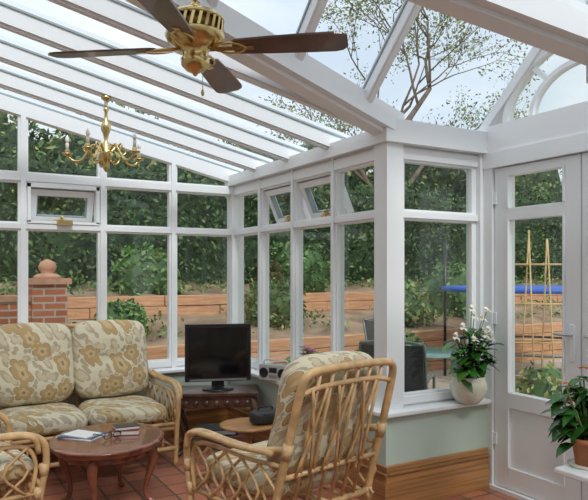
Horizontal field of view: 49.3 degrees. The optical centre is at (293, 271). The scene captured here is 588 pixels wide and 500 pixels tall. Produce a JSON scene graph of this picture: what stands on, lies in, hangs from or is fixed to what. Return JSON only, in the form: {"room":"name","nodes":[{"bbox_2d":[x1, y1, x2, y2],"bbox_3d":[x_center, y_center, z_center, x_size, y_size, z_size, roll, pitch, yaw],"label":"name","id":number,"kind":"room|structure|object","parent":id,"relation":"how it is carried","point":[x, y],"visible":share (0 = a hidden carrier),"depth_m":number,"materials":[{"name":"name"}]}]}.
{"room":"sunroom","nodes":[
{"label":"sunroom","id":0,"kind":"room"},
{"bbox_2d":[0,372,229,409],"bbox_3d":[-2.391,1.165,4.980,4.440,0.570,0.200,0,0,-30],"label":"wall","id":1,"kind":"structure","parent":0,"point":[180,376],"depth_m":5.57,"materials":[{"name":"green paint"}]},
{"bbox_2d":[2,406,228,456],"bbox_3d":[-2.420,1.315,4.829,4.240,0.270,0.034,0,0,-30],"label":"baseboard","id":2,"kind":"structure","parent":1,"relation":"attached to","point":[194,416],"depth_m":5.72,"materials":[{"name":"brown wood"}]},
{"bbox_2d":[0,94,243,368],"bbox_3d":[-2.443,-0.524,4.995,4.439,2.747,0.228,0,0,-30],"label":"window","id":3,"kind":"structure","parent":1,"relation":"in","point":[30,185],"depth_m":5.41,"materials":[{"name":"white plastic"}]},
{"bbox_2d":[150,367,184,373],"bbox_3d":[-2.397,0.865,4.890,4.340,0.030,0.150,0,0,-30],"label":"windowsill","id":4,"kind":"structure","parent":1,"relation":"on","point":[177,369],"depth_m":5.58,"materials":[{"name":"white plastic"}]},
{"bbox_2d":[4,437,518,499],"bbox_3d":[-0.314,1.490,2.188,5.270,0.080,7.110,0,0,-30],"label":"floor","id":5,"kind":"structure","parent":0,"point":[167,481],"depth_m":4.39,"materials":[{"name":"tile"}]},
{"bbox_2d":[0,412,49,499],"bbox_3d":[-1.894,0.925,3.371,0.977,1.063,0.774,0,0,-40],"label":"rattan armchair","id":6,"kind":"object","parent":5,"relation":"on","point":[15,465],"visible":1,"depth_m":3.37,"materials":[{"name":"wicker"}]},
{"bbox_2d":[0,320,182,470],"bbox_3d":[-1.613,0.922,4.808,1.354,1.068,0.911,0,0,-30],"label":"sofa","id":7,"kind":"object","parent":5,"relation":"on","point":[42,363],"visible":0.91,"depth_m":4.84,"materials":[{"name":"fabric"}]},
{"bbox_2d":[48,422,164,499],"bbox_3d":[-1.162,1.242,4.002,0.690,0.424,0.794,0,0,0],"label":"coffee table","id":8,"kind":"object","parent":5,"relation":"on","point":[120,450],"visible":0.94,"depth_m":3.82,"materials":[{"name":"brown wood"}]},
{"bbox_2d":[55,429,107,441],"bbox_3d":[-1.329,1.020,4.010,0.260,0.017,0.198,0,0,20],"label":"pile","id":9,"kind":"object","parent":8,"relation":"on","point":[81,435],"visible":0.95,"depth_m":3.97,"materials":[{"name":"white paper"}]},
{"bbox_2d":[93,430,120,439],"bbox_3d":[-1.170,1.005,3.989,0.140,0.046,0.133,0,0,40],"label":"glasses","id":10,"kind":"object","parent":8,"relation":"on","point":[117,430],"visible":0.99,"depth_m":3.94,"materials":[{"name":"black plastic"}]},
{"bbox_2d":[111,422,139,435],"bbox_3d":[-1.073,1.003,4.087,0.174,0.052,0.144,0,0,-10],"label":"book stack","id":11,"kind":"object","parent":8,"relation":"on","point":[133,428],"visible":0.95,"depth_m":4.04,"materials":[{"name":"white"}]},
{"bbox_2d":[178,384,258,456],"bbox_3d":[-0.625,1.199,5.197,0.674,0.498,0.380,0,0,-6],"label":"table","id":12,"kind":"object","parent":5,"relation":"on","point":[193,396],"visible":0.65,"depth_m":5.04,"materials":[{"name":"brown wood"}]},
{"bbox_2d":[185,323,250,391],"bbox_3d":[-0.615,0.685,5.179,0.530,0.530,0.194,0,0,-12],"label":"television","id":13,"kind":"object","parent":12,"relation":"on","point":[217,354],"visible":1,"depth_m":5.15,"materials":[{"name":"black plastic"}]},
{"bbox_2d":[220,417,272,499],"bbox_3d":[-0.299,1.216,4.185,0.370,0.456,0.370,0,0,-30],"label":"side table","id":14,"kind":"object","parent":5,"relation":"on","point":[239,425],"visible":0.37,"depth_m":4.12,"materials":[{"name":"brown wood"}]},
{"bbox_2d":[249,405,275,424],"bbox_3d":[-0.190,0.924,4.155,0.202,0.129,0.103,0,0,-20],"label":"handbag","id":15,"kind":"object","parent":14,"relation":"on","point":[264,416],"visible":0.84,"depth_m":4.11,"materials":[{"name":"black leather"}]},
{"bbox_2d":[183,350,396,499],"bbox_3d":[-0.030,0.925,3.385,0.774,1.063,0.977,0,0,-42],"label":"rattan armchair","id":16,"kind":"object","parent":5,"relation":"on","point":[324,399],"visible":1,"depth_m":3.11,"materials":[{"name":"wicker"}]},
{"bbox_2d":[0,0,587,171],"bbox_3d":[-0.327,-1.387,2.181,5.260,1.133,7.110,0,0,-30],"label":"ceiling","id":17,"kind":"structure","parent":0,"point":[557,27],"depth_m":3.73,"materials":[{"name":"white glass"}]},
{"bbox_2d":[62,95,143,171],"bbox_3d":[-1.267,-0.925,4.315,0.546,0.510,0.531,0,0,-30],"label":"chandelier","id":18,"kind":"object","parent":17,"relation":"hanging from","point":[104,150],"visible":1,"depth_m":4.27,"materials":[{"name":"gold metal"}]},
{"bbox_2d":[48,0,347,95],"bbox_3d":[-0.396,-1.128,2.562,1.007,0.826,1.007,0,0,-30],"label":"ceiling fan","id":19,"kind":"object","parent":17,"relation":"hanging from","point":[195,30],"depth_m":2.51,"materials":[{"name":"brown wood"}]},
{"bbox_2d":[230,376,365,453],"bbox_3d":[0.022,1.165,5.032,0.200,0.570,2.110,0,0,-30],"label":"wall","id":20,"kind":"structure","parent":0,"point":[268,391],"depth_m":5.30,"materials":[{"name":"green paint"}]},
{"bbox_2d":[229,407,388,499],"bbox_3d":[-0.022,1.315,4.874,0.034,0.270,2.340,0,0,-30],"label":"baseboard","id":21,"kind":"structure","parent":20,"relation":"attached to","point":[380,485],"depth_m":4.05,"materials":[{"name":"brown wood"}]},
{"bbox_2d":[251,368,379,413],"bbox_3d":[-0.005,0.865,4.929,0.150,0.030,2.160,0,0,-30],"label":"trim","id":22,"kind":"structure","parent":20,"relation":"on","point":[254,372],"depth_m":5.30,"materials":[{"name":"white paint"}]},
{"bbox_2d":[259,359,288,380],"bbox_3d":[-0.144,0.770,5.043,0.260,0.161,0.098,0,0,30],"label":"radio","id":23,"kind":"object","parent":22,"relation":"on","point":[267,371],"visible":0.79,"depth_m":5.02,"materials":[{"name":"silver metal"}]},
{"bbox_2d":[299,346,315,355],"bbox_3d":[0.102,0.701,4.685,0.190,0.299,0.167,0,0,26],"label":"potted violet","id":24,"kind":"object","parent":22,"relation":"on","point":[308,348],"visible":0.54,"depth_m":4.67,"materials":[{"name":"plant"}]},
{"bbox_2d":[225,132,406,402],"bbox_3d":[0.067,-0.022,5.034,0.259,1.745,2.450,0,0,-30],"label":"window","id":25,"kind":"structure","parent":20,"relation":"in","point":[303,171],"depth_m":4.99,"materials":[{"name":"white plastic"}]},
{"bbox_2d":[366,404,486,465],"bbox_3d":[0.948,1.165,4.231,1.010,0.570,0.200,0,0,-30],"label":"wall","id":26,"kind":"structure","parent":0,"point":[409,438],"depth_m":4.08,"materials":[{"name":"green paint"}]},
{"bbox_2d":[370,118,486,409],"bbox_3d":[0.953,0.253,4.216,0.995,2.395,0.170,0,0,-30],"label":"window","id":27,"kind":"structure","parent":26,"relation":"in","point":[428,144],"depth_m":4.03,"materials":[{"name":"white plastic"}]},
{"bbox_2d":[372,398,491,417],"bbox_3d":[0.894,0.865,4.113,0.900,0.030,0.150,0,0,-30],"label":"trim","id":28,"kind":"structure","parent":26,"relation":"on","point":[448,404],"depth_m":4.03,"materials":[{"name":"white paint"}]},
{"bbox_2d":[442,304,502,404],"bbox_3d":[1.124,0.529,4.129,0.449,0.641,0.278,0,0,-30],"label":"begonias","id":29,"kind":"object","parent":28,"relation":"on","point":[468,386],"visible":1,"depth_m":4.08,"materials":[{"name":"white plant"}]},
{"bbox_2d":[387,447,489,499],"bbox_3d":[0.937,1.315,4.089,0.850,0.270,0.034,0,0,-30],"label":"baseboard","id":30,"kind":"structure","parent":26,"relation":"attached to","point":[455,474],"depth_m":4.08,"materials":[{"name":"brown wood"}]},
{"bbox_2d":[477,0,587,499],"bbox_3d":[1.687,-0.116,3.755,0.120,3.133,1.661,0,0,-30],"label":"window","id":31,"kind":"structure","parent":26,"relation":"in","point":[560,132],"depth_m":4.11,"materials":[{"name":"white plastic"}]},
{"bbox_2d":[493,154,581,499],"bbox_3d":[1.506,0.365,4.016,0.114,2.110,0.662,0,0,-30],"label":"door","id":32,"kind":"structure","parent":31,"relation":"attached to","point":[526,460],"depth_m":4.04,"materials":[{"name":"white plastic"}]},
{"bbox_2d":[582,152,587,499],"bbox_3d":[1.843,0.365,3.429,0.114,2.110,0.670,0,0,-30],"label":"door","id":33,"kind":"structure","parent":31,"relation":"attached to","point":[584,155],"depth_m":3.70,"materials":[{"name":"white plastic"}]},
{"bbox_3d":[1.741,1.165,2.887,0.970,0.570,0.200,0,0,-30],"label":"wall","id":34,"kind":"structure","parent":0,"visible":0},
{"bbox_2d":[554,464,587,483],"bbox_3d":[1.577,0.865,2.920,0.900,0.030,0.220,0,0,-30],"label":"trim","id":35,"kind":"structure","parent":34,"relation":"on","point":[568,471],"depth_m":2.73,"materials":[{"name":"white paint"}]},
{"bbox_2d":[541,366,587,470],"bbox_3d":[1.254,0.635,2.837,0.329,0.430,0.254,0,0,-3],"label":"poinsettia","id":36,"kind":"object","parent":35,"relation":"on","point":[565,422],"visible":1,"depth_m":2.79,"materials":[{"name":"plant"}]},
{"bbox_2d":[586,65,587,82],"bbox_3d":[1.714,0.253,2.889,0.995,2.395,0.170,0,0,-30],"label":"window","id":37,"kind":"structure","parent":34,"relation":"in","point":[586,65],"depth_m":2.71,"materials":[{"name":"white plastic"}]},
{"label":"outside","id":38,"kind":"structure","parent":0,"visible":0},
{"bbox_2d":[0,271,561,390],"bbox_3d":[-1.262,0.715,22.325,100.000,2.471,100.000,0,0,-30],"label":"ground","id":39,"kind":"structure","parent":38,"point":[315,323],"depth_m":10.15,"materials":[{"name":"soil"}]},
{"bbox_2d":[0,259,71,326],"bbox_3d":[-6.530,0.705,4.702,9.340,1.690,0.430,0,0,-30],"label":"brick wall","id":40,"kind":"structure","parent":39,"relation":"on","point":[47,290],"depth_m":6.75,"materials":[{"name":"brick"}]},
{"bbox_2d":[93,298,149,333],"bbox_3d":[-2.270,0.654,8.388,0.809,0.653,0.715,0,0,-30],"label":"shrub","id":41,"kind":"object","parent":39,"relation":"on","point":[119,310],"visible":0.41,"depth_m":8.22,"materials":[{"name":"green plant"}]},
{"bbox_2d":[107,242,184,306],"bbox_3d":[-2.370,0.083,10.183,1.292,1.162,0.917,0,0,-30],"label":"shrub","id":42,"kind":"object","parent":39,"relation":"on","point":[147,268],"visible":0.65,"depth_m":9.89,"materials":[{"name":"green plant"}]},
{"bbox_2d":[244,276,306,329],"bbox_3d":[-0.277,0.515,9.757,1.139,0.926,0.792,0,0,-30],"label":"shrub","id":43,"kind":"object","parent":39,"relation":"on","point":[279,290],"visible":0.64,"depth_m":9.50,"materials":[{"name":"green plant"}]},
{"bbox_2d":[0,145,561,289],"bbox_3d":[1.556,-0.699,13.364,38.082,2.624,1.039,0,0,-30],"label":"hedge","id":44,"kind":"object","parent":39,"relation":"on","point":[73,253],"visible":0.44,"depth_m":11.65,"materials":[{"name":"green plant"}]},
{"bbox_2d":[0,89,561,305],"bbox_3d":[-0.870,-1.396,15.799,33.503,6.060,4.434,0,0,-31],"label":"trees","id":45,"kind":"object","parent":39,"relation":"on","point":[438,177],"visible":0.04,"depth_m":15.48,"materials":[{"name":"green plant"}]},
{"bbox_2d":[269,241,330,292],"bbox_3d":[0.142,0.019,11.449,1.329,1.218,1.015,0,0,-30],"label":"shrub","id":46,"kind":"object","parent":39,"relation":"on","point":[316,272],"visible":0.59,"depth_m":11.26,"materials":[{"name":"green plant"}]},
{"bbox_2d":[285,348,322,362],"bbox_3d":[0.202,1.343,8.141,0.790,0.838,0.720,0,0,-30],"label":"shrub","id":47,"kind":"object","parent":39,"relation":"on","point":[288,358],"visible":0.05,"depth_m":8.14,"materials":[{"name":"green plant"}]},
{"bbox_2d":[67,292,561,319],"bbox_3d":[2.365,0.594,12.169,37.990,0.472,0.150,0,0,-30],"label":"edging","id":48,"kind":"object","parent":39,"relation":"on","point":[82,308],"visible":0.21,"depth_m":9.93,"materials":[{"name":"brown wood"}]},
{"bbox_2d":[147,322,561,370],"bbox_3d":[8.460,1.234,13.701,26.890,0.632,0.150,0,0,-30],"label":"edging","id":49,"kind":"object","parent":39,"relation":"on","point":[279,349],"visible":0.11,"depth_m":9.94,"materials":[{"name":"brown wood"}]},
{"bbox_2d":[362,317,408,345],"bbox_3d":[1.174,1.043,7.525,0.546,1.002,0.621,0,0,-20],"label":"patio chair","id":50,"kind":"object","parent":39,"relation":"on","point":[368,326],"visible":0.16,"depth_m":7.70,"materials":[{"name":"silver metal"}]},
{"bbox_2d":[355,330,430,373],"bbox_3d":[1.270,1.286,8.581,1.098,1.118,0.964,0,0,-30],"label":"shrub","id":51,"kind":"object","parent":39,"relation":"on","point":[408,336],"visible":0.06,"depth_m":8.48,"materials":[{"name":"green plant"}]},
{"bbox_2d":[359,340,435,391],"bbox_3d":[0.884,1.043,5.426,0.546,1.002,0.621,0,0,20],"label":"patio chair","id":52,"kind":"object","parent":39,"relation":"on","point":[415,361],"visible":0.37,"depth_m":5.15,"materials":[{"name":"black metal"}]},
{"bbox_2d":[257,0,547,194],"bbox_3d":[2.724,-4.502,17.193,7.932,9.344,6.335,0,0,-3],"label":"bare tree","id":53,"kind":"object","parent":39,"relation":"on","point":[360,173],"visible":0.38,"depth_m":16.39,"materials":[{"name":"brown plant"}]},
{"bbox_2d":[373,277,439,328],"bbox_3d":[1.864,0.593,10.676,1.021,1.073,0.943,0,0,-30],"label":"shrub","id":54,"kind":"object","parent":39,"relation":"on","point":[418,309],"visible":0.5,"depth_m":10.38,"materials":[{"name":"green plant"}]},
{"bbox_2d":[418,261,465,328],"bbox_3d":[2.902,0.447,11.905,1.338,1.341,1.364,0,0,19],"label":"shrub","id":55,"kind":"object","parent":39,"relation":"on","point":[456,275],"visible":0.32,"depth_m":11.49,"materials":[{"name":"green plant"}]},
{"bbox_2d":[424,347,465,389],"bbox_3d":[1.315,1.169,6.457,0.880,0.738,0.880,0,0,-30],"label":"patio table","id":56,"kind":"object","parent":39,"relation":"on","point":[431,352],"visible":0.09,"depth_m":6.28,"materials":[{"name":"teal glass"}]},
{"bbox_2d":[441,241,561,375],"bbox_3d":[3.427,0.540,9.107,2.600,2.000,2.600,0,0,-30],"label":"trampoline","id":57,"kind":"object","parent":39,"relation":"on","point":[519,289],"visible":0.41,"depth_m":9.49,"materials":[{"name":"blue"}]},
{"bbox_2d":[515,360,561,398],"bbox_3d":[2.197,1.192,5.495,0.849,0.871,0.762,0,0,-30],"label":"shrub","id":58,"kind":"object","parent":39,"relation":"on","point":[543,382],"visible":0.16,"depth_m":5.42,"materials":[{"name":"green plant"}]},
{"bbox_2d":[515,230,561,391],"bbox_3d":[2.797,0.545,6.787,1.200,1.992,0.618,0,0,5],"label":"trellis","id":59,"kind":"object","parent":39,"relation":"on","point":[547,244],"visible":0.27,"depth_m":6.79,"materials":[{"name":"brown wood"}]}
]}

